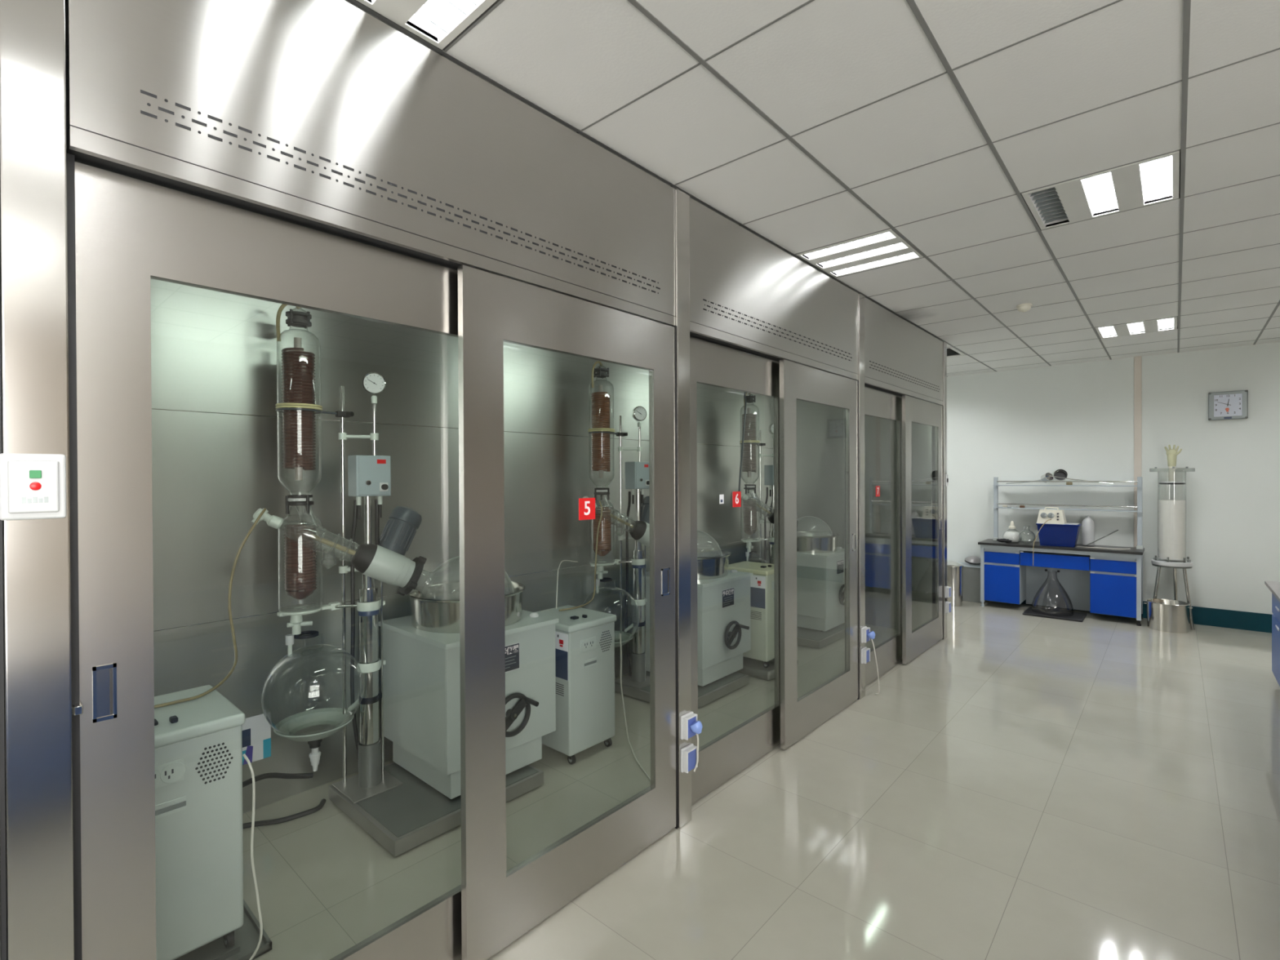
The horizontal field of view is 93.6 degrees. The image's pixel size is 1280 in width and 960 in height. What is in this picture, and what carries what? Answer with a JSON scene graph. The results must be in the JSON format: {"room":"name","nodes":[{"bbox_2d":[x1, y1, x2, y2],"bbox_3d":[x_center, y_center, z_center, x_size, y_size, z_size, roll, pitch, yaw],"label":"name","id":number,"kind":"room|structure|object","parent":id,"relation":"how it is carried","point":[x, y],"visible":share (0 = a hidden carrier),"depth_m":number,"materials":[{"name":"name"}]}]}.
{"room":"laboratory","nodes":[
{"label":"laboratory","id":0,"kind":"room"},
{"bbox_2d":[65,0,1279,376],"bbox_3d":[1.759,-1.498,1.922,7.200,0.200,13.030,0,0,42],"label":"ceiling","id":1,"kind":"structure","parent":0,"point":[580,61],"depth_m":2.38,"materials":[{"name":"tile"}]},
{"bbox_2d":[356,0,497,49],"bbox_3d":[-0.614,-1.409,1.528,0.576,0.054,0.576,0,0,42],"label":"ceiling light","id":2,"kind":"object","parent":1,"relation":"attached to","point":[437,22],"visible":1,"depth_m":1.81,"materials":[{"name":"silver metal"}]},
{"bbox_2d":[66,0,1279,377],"bbox_3d":[1.759,-1.406,1.922,7.200,0.023,13.030,0,0,42],"label":"ceiling grid","id":3,"kind":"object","parent":1,"relation":"attached to","point":[1187,3],"depth_m":2.46,"materials":[{"name":"grey metal"}]},
{"bbox_2d":[796,228,923,277],"bbox_3d":[1.381,-1.429,3.768,0.576,0.054,0.576,0,0,42],"label":"ceiling light","id":4,"kind":"object","parent":1,"relation":"attached to","point":[886,247],"visible":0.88,"depth_m":3.76,"materials":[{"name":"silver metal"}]},
{"bbox_2d":[946,346,966,357],"bbox_3d":[3.326,-1.446,6.856,0.576,0.038,0.576,0,0,42],"label":"ceiling vent","id":5,"kind":"object","parent":1,"relation":"in","point":[951,351],"visible":0.29,"depth_m":6.78,"materials":[{"name":"metal"}]},
{"bbox_2d":[946,348,959,355],"bbox_3d":[3.326,-1.448,6.856,0.500,0.034,0.500,0,0,42],"label":"grille","id":6,"kind":"object","parent":5,"relation":"attached to","point":[950,352],"depth_m":6.78,"materials":[{"name":"black metal"}]},
{"bbox_2d":[1016,302,1032,312],"bbox_3d":[3.114,-1.390,4.873,0.110,0.056,0.110,0,0,42],"label":"smoke detector","id":7,"kind":"object","parent":1,"relation":"attached to","point":[1023,308],"visible":1,"depth_m":4.84,"materials":[{"name":"beige plastic"}]},
{"bbox_2d":[1022,151,1179,230],"bbox_3d":[2.277,-1.429,2.970,0.576,0.054,0.576,0,0,42],"label":"ceiling light","id":8,"kind":"object","parent":1,"relation":"attached to","point":[1156,180],"visible":0.96,"depth_m":2.96,"materials":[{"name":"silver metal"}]},
{"bbox_2d":[1094,316,1177,338],"bbox_3d":[4.671,-1.453,5.659,0.576,0.054,0.576,0,0,42],"label":"ceiling light","id":9,"kind":"object","parent":1,"relation":"attached to","point":[1169,323],"visible":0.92,"depth_m":5.67,"materials":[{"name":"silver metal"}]},
{"bbox_2d":[242,600,1279,959],"bbox_3d":[1.772,1.692,1.939,7.200,0.080,13.030,0,0,42],"label":"floor","id":10,"kind":"structure","parent":0,"point":[1020,787],"depth_m":2.86,"materials":[{"name":"tile"}]},
{"bbox_2d":[0,0,74,959],"bbox_3d":[-2.601,0.161,1.018,1.734,3.028,2.239,0,0,42],"label":"wall panel","id":11,"kind":"object","parent":10,"relation":"on","point":[37,913],"visible":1,"depth_m":1.24,"materials":[{"name":"metal"}]},
{"bbox_2d":[0,453,66,520],"bbox_3d":[-1.235,0.013,1.224,0.033,0.134,0.097,0,0,42],"label":"switch box","id":12,"kind":"object","parent":11,"relation":"attached to","point":[33,486],"visible":1,"depth_m":1.22,"materials":[{"name":"white plastic"}]},
{"bbox_2d":[154,684,262,959],"bbox_3d":[-1.630,1.234,2.090,0.572,0.865,0.424,0,0,42],"label":"cooling circulator","id":13,"kind":"object","parent":10,"relation":"on","point":[198,755],"visible":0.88,"depth_m":2.03,"materials":[{"name":"white metal"}]},
{"bbox_2d":[154,507,266,708],"bbox_3d":[-1.744,0.474,2.468,0.194,0.680,0.765,0,0,-1],"label":"hose","id":14,"kind":"object","parent":13,"relation":"on","point":[261,513],"visible":0.9,"depth_m":2.69,"materials":[{"name":"beige rubber"}]},
{"bbox_2d":[242,772,313,787],"bbox_3d":[-1.727,1.385,2.708,0.157,0.189,0.593,0,0,6],"label":"hose","id":15,"kind":"object","parent":13,"relation":"attached to","point":[273,775],"visible":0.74,"depth_m":2.89,"materials":[{"name":"black rubber"}]},
{"bbox_2d":[174,899,271,959],"bbox_3d":[-1.666,1.650,2.123,0.540,0.032,0.492,0,0,42],"label":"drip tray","id":16,"kind":"object","parent":10,"relation":"on","point":[246,937],"visible":0.29,"depth_m":2.12,"materials":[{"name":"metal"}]},
{"bbox_2d":[242,798,325,828],"bbox_3d":[-1.806,1.650,2.902,0.536,0.024,0.091,0,0,-37],"label":"hose","id":17,"kind":"object","parent":10,"relation":"on","point":[268,822],"visible":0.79,"depth_m":2.92,"materials":[{"name":"black rubber"}]},
{"bbox_2d":[66,0,691,959],"bbox_3d":[-1.145,0.146,2.654,1.734,3.028,2.239,0,0,42],"label":"fume hood","id":18,"kind":"object","parent":10,"relation":"on","point":[230,162],"visible":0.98,"depth_m":2.04,"materials":[{"name":"metal"}]},
{"bbox_2d":[241,711,271,764],"bbox_3d":[-1.970,1.303,2.994,0.004,0.227,0.235,0,0,42],"label":"power socket","id":19,"kind":"object","parent":18,"relation":"attached to","point":[256,730],"visible":0.57,"depth_m":3.03,"materials":[{"name":"white plastic"}]},
{"bbox_2d":[242,728,271,764],"bbox_3d":[-1.969,1.331,2.994,0.001,0.172,0.235,0,0,42],"label":"print","id":20,"kind":"object","parent":19,"relation":"attached to","point":[256,742],"depth_m":3.03},
{"bbox_2d":[680,711,697,740],"bbox_3d":[0.235,1.175,2.872,0.040,0.110,0.090,0,0,42],"label":"power socket","id":21,"kind":"object","parent":18,"relation":"attached to","point":[686,720],"visible":0.93,"depth_m":2.85,"materials":[{"name":"white plastic"}]},
{"bbox_2d":[689,720,702,771],"bbox_3d":[0.266,1.266,2.846,0.061,0.254,0.059,0,0,42],"label":"plug","id":22,"kind":"object","parent":21,"relation":"attached to","point":[696,727],"visible":1,"depth_m":2.83,"materials":[{"name":"blue plastic"}]},
{"bbox_2d":[680,743,697,773],"bbox_3d":[0.236,1.331,2.872,0.040,0.110,0.090,0,0,42],"label":"power socket","id":23,"kind":"object","parent":18,"relation":"attached to","point":[688,753],"visible":0.98,"depth_m":2.85,"materials":[{"name":"white plastic"}]},
{"bbox_2d":[251,303,543,856],"bbox_3d":[-1.205,0.389,3.068,1.268,2.538,0.854,-1,0,-40],"label":"rotary evaporator","id":24,"kind":"object","parent":10,"relation":"on","point":[400,811],"visible":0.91,"depth_m":3.04,"materials":[{"name":"glass"}]},
{"bbox_2d":[379,482,388,491],"bbox_3d":[-1.326,0.036,3.122,0.018,0.045,0.045,0,0,42],"label":"switch","id":25,"kind":"object","parent":24,"relation":"attached to","point":[384,486],"depth_m":3.12,"materials":[{"name":"black plastic"}]},
{"bbox_2d":[378,580,559,799],"bbox_3d":[-0.915,1.091,3.335,0.814,0.962,0.704,0,0,42],"label":"bath","id":26,"kind":"object","parent":24,"relation":"on","point":[422,657],"visible":0.59,"depth_m":3.17,"materials":[{"name":"white metal"}]},
{"bbox_2d":[536,604,650,780],"bbox_3d":[-0.178,1.236,3.536,1.120,0.833,0.445,0,0,42],"label":"cooling circulator","id":27,"kind":"object","parent":10,"relation":"on","point":[584,638],"visible":0.81,"depth_m":3.55,"materials":[{"name":"white metal"}]},
{"bbox_2d":[555,682,564,696],"bbox_3d":[-0.564,1.221,3.594,0.330,0.064,0.003,0,0,42],"label":"vent","id":28,"kind":"object","parent":27,"relation":"attached to","point":[559,686],"depth_m":3.51,"materials":[{"name":"white plastic"}]},
{"bbox_2d":[555,560,577,608],"bbox_3d":[-0.519,0.691,4.091,0.060,0.269,0.470,0,0,11],"label":"tube","id":29,"kind":"object","parent":27,"relation":"on","point":[563,560],"visible":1,"depth_m":3.95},
{"bbox_2d":[559,500,602,611],"bbox_3d":[-0.372,0.488,4.001,0.066,0.685,0.478,0,0,29],"label":"hose","id":30,"kind":"object","parent":27,"relation":"attached to","point":[601,515],"visible":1,"depth_m":4.11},
{"bbox_2d":[581,360,748,708],"bbox_3d":[0.185,0.375,4.629,1.268,2.538,0.854,-1,0,-40],"label":"rotary evaporator","id":31,"kind":"object","parent":10,"relation":"on","point":[637,684],"visible":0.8,"depth_m":4.61,"materials":[{"name":"glass"}]},
{"bbox_2d":[631,548,752,686],"bbox_3d":[0.475,1.077,4.896,0.814,0.962,0.704,0,0,42],"label":"bath","id":32,"kind":"object","parent":31,"relation":"on","point":[723,594],"visible":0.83,"depth_m":4.68,"materials":[{"name":"white metal"}]},
{"bbox_2d":[503,196,865,804],"bbox_3d":[0.311,0.131,4.289,1.734,3.028,2.239,0,0,42],"label":"fume hood","id":33,"kind":"object","parent":10,"relation":"on","point":[764,321],"visible":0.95,"depth_m":4.19,"materials":[{"name":"metal"}]},
{"bbox_2d":[861,646,870,663],"bbox_3d":[1.692,1.316,4.508,0.040,0.110,0.090,0,0,42],"label":"power socket","id":34,"kind":"object","parent":33,"relation":"attached to","point":[865,651],"visible":1,"depth_m":4.48,"materials":[{"name":"white plastic"}]},
{"bbox_2d":[861,626,870,643],"bbox_3d":[1.691,1.160,4.507,0.040,0.110,0.090,0,0,42],"label":"power socket","id":35,"kind":"object","parent":33,"relation":"attached to","point":[864,630],"visible":0.98,"depth_m":4.48,"materials":[{"name":"white plastic"}]},
{"bbox_2d":[866,631,879,694],"bbox_3d":[1.764,1.381,4.529,0.061,0.515,0.182,0,0,42],"label":"plug","id":36,"kind":"object","parent":35,"relation":"attached to","point":[871,634],"visible":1,"depth_m":4.50,"materials":[{"name":"plastic"}]},
{"bbox_2d":[736,656,774,680],"bbox_3d":[1.016,1.600,5.249,0.550,0.074,0.510,0,0,42],"label":"steel tray","id":37,"kind":"object","parent":10,"relation":"on","point":[751,667],"visible":0.29,"depth_m":5.01,"materials":[{"name":"metal"}]},
{"bbox_2d":[728,560,774,667],"bbox_3d":[1.008,1.146,5.245,0.458,0.832,0.396,0,0,42],"label":"cooling circulator","id":38,"kind":"object","parent":37,"relation":"on","point":[762,581],"visible":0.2,"depth_m":5.01,"materials":[{"name":"white metal"}]},
{"bbox_2d":[750,610,761,620],"bbox_3d":[0.885,1.131,5.101,0.330,0.064,0.003,0,0,42],"label":"vent","id":39,"kind":"object","parent":38,"relation":"attached to","point":[754,615],"depth_m":5.02,"materials":[{"name":"white plastic"}]},
{"bbox_2d":[739,392,844,648],"bbox_3d":[1.588,0.360,6.205,1.268,2.538,0.854,-1,0,-40],"label":"rotary evaporator","id":40,"kind":"object","parent":10,"relation":"on","point":[815,638],"visible":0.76,"depth_m":6.08,"materials":[{"name":"glass"}]},
{"bbox_2d":[737,391,746,491],"bbox_3d":[1.013,-0.360,5.918,0.043,1.090,0.365,0,0,25],"label":"hose","id":41,"kind":"object","parent":40,"relation":"hanging from","point":[744,393],"visible":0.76,"depth_m":5.88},
{"bbox_2d":[765,531,844,631],"bbox_3d":[1.878,1.062,6.472,0.814,0.962,0.704,0,0,42],"label":"bath","id":42,"kind":"object","parent":40,"relation":"on","point":[820,601],"visible":0.73,"depth_m":6.19,"materials":[{"name":"white metal"}]},
{"bbox_2d":[696,297,946,685],"bbox_3d":[1.767,0.116,5.925,1.734,3.028,2.239,0,0,42],"label":"fume hood","id":43,"kind":"object","parent":10,"relation":"on","point":[905,366],"visible":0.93,"depth_m":5.91,"materials":[{"name":"metal"}]},
{"bbox_2d":[796,400,932,630],"bbox_3d":[-0.473,0.139,3.501,1.608,3.028,8.870,0,0,42],"label":"glass panel","id":44,"kind":"object","parent":43,"relation":"attached to","point":[820,428],"depth_m":6.68,"materials":[{"name":"glass"}]},
{"bbox_2d":[945,474,948,486],"bbox_3d":[3.136,0.003,6.145,0.020,0.120,0.070,0,0,42],"label":"switch","id":45,"kind":"object","parent":43,"relation":"attached to","point":[946,475],"visible":1,"depth_m":6.12,"materials":[{"name":"white plastic"}]},
{"bbox_2d":[944,600,951,613],"bbox_3d":[3.148,1.301,6.144,0.040,0.110,0.090,0,0,42],"label":"power socket","id":46,"kind":"object","parent":43,"relation":"attached to","point":[948,604],"visible":1,"depth_m":6.12,"materials":[{"name":"white plastic"}]},
{"bbox_2d":[944,586,951,597],"bbox_3d":[3.147,1.145,6.143,0.040,0.110,0.090,0,0,42],"label":"power socket","id":47,"kind":"object","parent":43,"relation":"attached to","point":[947,589],"visible":1,"depth_m":6.12,"materials":[{"name":"white plastic"}]},
{"bbox_2d":[946,560,963,606],"bbox_3d":[4.032,1.328,7.763,0.256,0.565,0.256,0,0,42],"label":"trash bin","id":48,"kind":"object","parent":10,"relation":"on","point":[954,569],"visible":0.67,"depth_m":7.66,"materials":[{"name":"metal"}]},
{"bbox_2d":[946,560,985,603],"bbox_3d":[4.288,1.370,8.202,0.750,0.475,0.295,0,0,42],"label":"storage box","id":49,"kind":"object","parent":10,"relation":"on","point":[971,572],"visible":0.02,"depth_m":7.94,"materials":[{"name":"grey metal"}]},
{"bbox_2d":[964,555,980,564],"bbox_3d":[4.465,1.067,8.035,0.223,0.100,0.221,0,0,42],"label":"basin","id":50,"kind":"object","parent":49,"relation":"on","point":[975,560],"visible":0.86,"depth_m":7.98,"materials":[{"name":"silver metal"}]},
{"bbox_2d":[1022,606,1086,622],"bbox_3d":[4.942,1.599,7.170,0.580,0.022,0.460,0,0,42],"label":"rubber mat","id":51,"kind":"object","parent":10,"relation":"on","point":[1040,612],"visible":1,"depth_m":7.11,"materials":[{"name":"black rubber"}]},
{"bbox_2d":[1031,568,1073,614],"bbox_3d":[4.939,1.331,7.204,0.416,0.510,0.416,0,0,42],"label":"flask","id":52,"kind":"object","parent":51,"relation":"on","point":[1046,570],"visible":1,"depth_m":7.17,"materials":[{"name":"clear glass"}]},
{"bbox_2d":[977,476,1144,626],"bbox_3d":[5.075,0.786,7.311,1.610,1.645,0.540,0,0,42],"label":"lab bench","id":53,"kind":"object","parent":10,"relation":"on","point":[1104,581],"visible":0.99,"depth_m":7.31,"materials":[{"name":"blue metal"}]},
{"bbox_2d":[996,538,1012,542],"bbox_3d":[4.558,0.758,7.524,0.172,0.051,0.084,0,0,42],"label":"cloth","id":54,"kind":"object","parent":53,"relation":"on","point":[1005,540],"visible":1,"depth_m":7.50,"materials":[{"name":"black fabric"}]},
{"bbox_2d":[1002,520,1022,542],"bbox_3d":[4.704,0.653,7.601,0.204,0.268,0.204,0,0,42],"label":"bottle","id":55,"kind":"object","parent":53,"relation":"on","point":[1015,536],"visible":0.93,"depth_m":7.54,"materials":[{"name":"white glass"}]},
{"bbox_2d":[1005,469,1067,484],"bbox_3d":[5.006,-0.042,7.600,0.662,0.186,0.107,0,0,42],"label":"ladle","id":56,"kind":"object","parent":53,"relation":"on","point":[1059,473],"visible":0.85,"depth_m":7.46,"materials":[{"name":"silver metal"}]},
{"bbox_2d":[1053,469,1067,480],"bbox_3d":[5.196,-0.057,7.431,0.152,0.156,0.107,0,0,42],"label":"cup","id":57,"kind":"object","parent":56,"relation":"on","point":[1059,473],"depth_m":7.45,"materials":[{"name":"silver metal"}]},
{"bbox_2d":[1035,506,1082,546],"bbox_3d":[5.032,0.556,7.224,0.430,0.462,0.251,0,0,42],"label":"pump","id":58,"kind":"object","parent":53,"relation":"on","point":[1056,531],"visible":1,"depth_m":7.16,"materials":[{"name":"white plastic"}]},
{"bbox_2d":[1032,519,1051,565],"bbox_3d":[4.819,0.748,7.204,0.196,0.565,0.020,0,0,17],"label":"tube","id":59,"kind":"object","parent":58,"relation":"hanging from","point":[1049,519],"visible":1,"depth_m":7.22,"materials":[{"name":"beige rubber"}]},
{"bbox_2d":[977,538,1144,555],"bbox_3d":[5.075,0.804,7.311,1.610,0.030,0.540,0,0,42],"label":"countertop","id":60,"kind":"structure","parent":53,"relation":"on","point":[1133,550],"depth_m":7.11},
{"bbox_2d":[996,506,1137,511],"bbox_3d":[5.197,0.359,7.376,1.425,0.012,0.175,0,0,42],"label":"shelf","id":61,"kind":"object","parent":53,"relation":"attached to","point":[1113,510],"depth_m":7.28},
{"bbox_2d":[996,484,1137,486],"bbox_3d":[5.196,0.069,7.375,1.425,0.012,0.175,0,0,42],"label":"shelf","id":62,"kind":"object","parent":53,"relation":"attached to","point":[997,485],"depth_m":7.23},
{"bbox_2d":[1040,472,1112,484],"bbox_3d":[5.276,-0.021,7.280,0.712,0.140,0.132,0,0,42],"label":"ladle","id":63,"kind":"object","parent":53,"relation":"on","point":[1048,476],"visible":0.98,"depth_m":7.44,"materials":[{"name":"silver metal"}]},
{"bbox_2d":[1040,472,1053,480],"bbox_3d":[5.059,-0.029,7.473,0.132,0.125,0.132,0,0,42],"label":"cup","id":64,"kind":"object","parent":63,"relation":"on","point":[1048,476],"depth_m":7.47,"materials":[{"name":"silver metal"}]},
{"bbox_2d":[1081,515,1094,546],"bbox_3d":[5.374,0.607,7.211,0.124,0.358,0.124,0,0,42],"label":"bottle","id":65,"kind":"object","parent":53,"relation":"on","point":[1088,524],"visible":0.98,"depth_m":7.17,"materials":[{"name":"plastic"}]},
{"bbox_2d":[1086,529,1118,546],"bbox_3d":[5.476,0.684,7.122,0.368,0.192,0.012,0,0,2],"label":"metal rod","id":66,"kind":"object","parent":53,"relation":"on","point":[1117,530],"visible":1,"depth_m":7.12,"materials":[{"name":"grey metal"}]},
{"bbox_2d":[1076,546,1130,549],"bbox_3d":[5.333,0.782,6.918,0.496,0.010,0.094,0,0,30],"label":"cable","id":67,"kind":"object","parent":53,"relation":"on","point":[1077,546],"visible":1,"depth_m":6.90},
{"bbox_2d":[1143,598,1192,633],"bbox_3d":[5.683,1.461,6.475,0.354,0.300,0.354,0,0,-3],"label":"steel pot","id":68,"kind":"object","parent":10,"relation":"on","point":[1166,615],"visible":1,"depth_m":6.36,"materials":[{"name":"silver metal"}]},
{"bbox_2d":[1151,559,1194,629],"bbox_3d":[5.881,1.252,6.652,0.371,0.717,0.372,0,0,42],"label":"stand","id":69,"kind":"object","parent":10,"relation":"on","point":[1174,564],"visible":0.88,"depth_m":6.55,"materials":[{"name":"silver metal"}]},
{"bbox_2d":[1149,466,1195,562],"bbox_3d":[5.872,0.322,6.638,0.376,1.145,0.376,0,0,42],"label":"column","id":70,"kind":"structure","parent":69,"relation":"on","point":[1171,513],"depth_m":6.56,"materials":[{"name":"white plastic"}]},
{"bbox_2d":[1164,444,1182,466],"bbox_3d":[5.878,-0.271,6.628,0.148,0.239,0.080,0,0,42],"label":"glove","id":71,"kind":"object","parent":70,"relation":"on","point":[1171,454],"visible":1,"depth_m":6.61,"materials":[{"name":"beige rubber"}]},
{"bbox_2d":[1264,580,1279,686],"bbox_3d":[2.433,1.255,0.832,1.440,0.800,9.660,0,0,42],"label":"bench","id":72,"kind":"object","parent":10,"relation":"on","point":[1273,586],"visible":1,"depth_m":4.62,"materials":[{"name":"blue metal"}]},
{"bbox_2d":[1264,580,1279,602],"bbox_3d":[2.431,0.870,0.829,1.440,0.030,9.660,0,0,42],"label":"countertop","id":73,"kind":"structure","parent":72,"relation":"on","point":[1273,586],"depth_m":4.62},
{"bbox_2d":[946,342,1279,614],"bbox_3d":[6.130,-0.003,6.834,7.400,3.380,0.100,0,0,42],"label":"wall","id":74,"kind":"structure","parent":0,"point":[1077,419],"depth_m":7.00,"materials":[{"name":"paint"}]},
{"bbox_2d":[1133,355,1142,547],"bbox_3d":[5.821,-0.015,7.031,0.068,2.855,0.016,0,0,42],"label":"trim","id":75,"kind":"structure","parent":74,"relation":"attached to","point":[1137,360],"depth_m":7.03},
{"bbox_2d":[1021,599,1271,632],"bbox_3d":[6.099,1.510,6.800,7.200,0.195,0.012,0,0,42],"label":"baseboard","id":76,"kind":"structure","parent":74,"relation":"attached to","point":[1252,621],"depth_m":6.52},
{"bbox_2d":[1208,390,1248,420],"bbox_3d":[6.364,-0.807,6.511,0.308,0.306,0.058,0,0,42],"label":"wall clock","id":77,"kind":"object","parent":74,"relation":"attached to","point":[1227,405],"visible":1,"depth_m":6.50,"materials":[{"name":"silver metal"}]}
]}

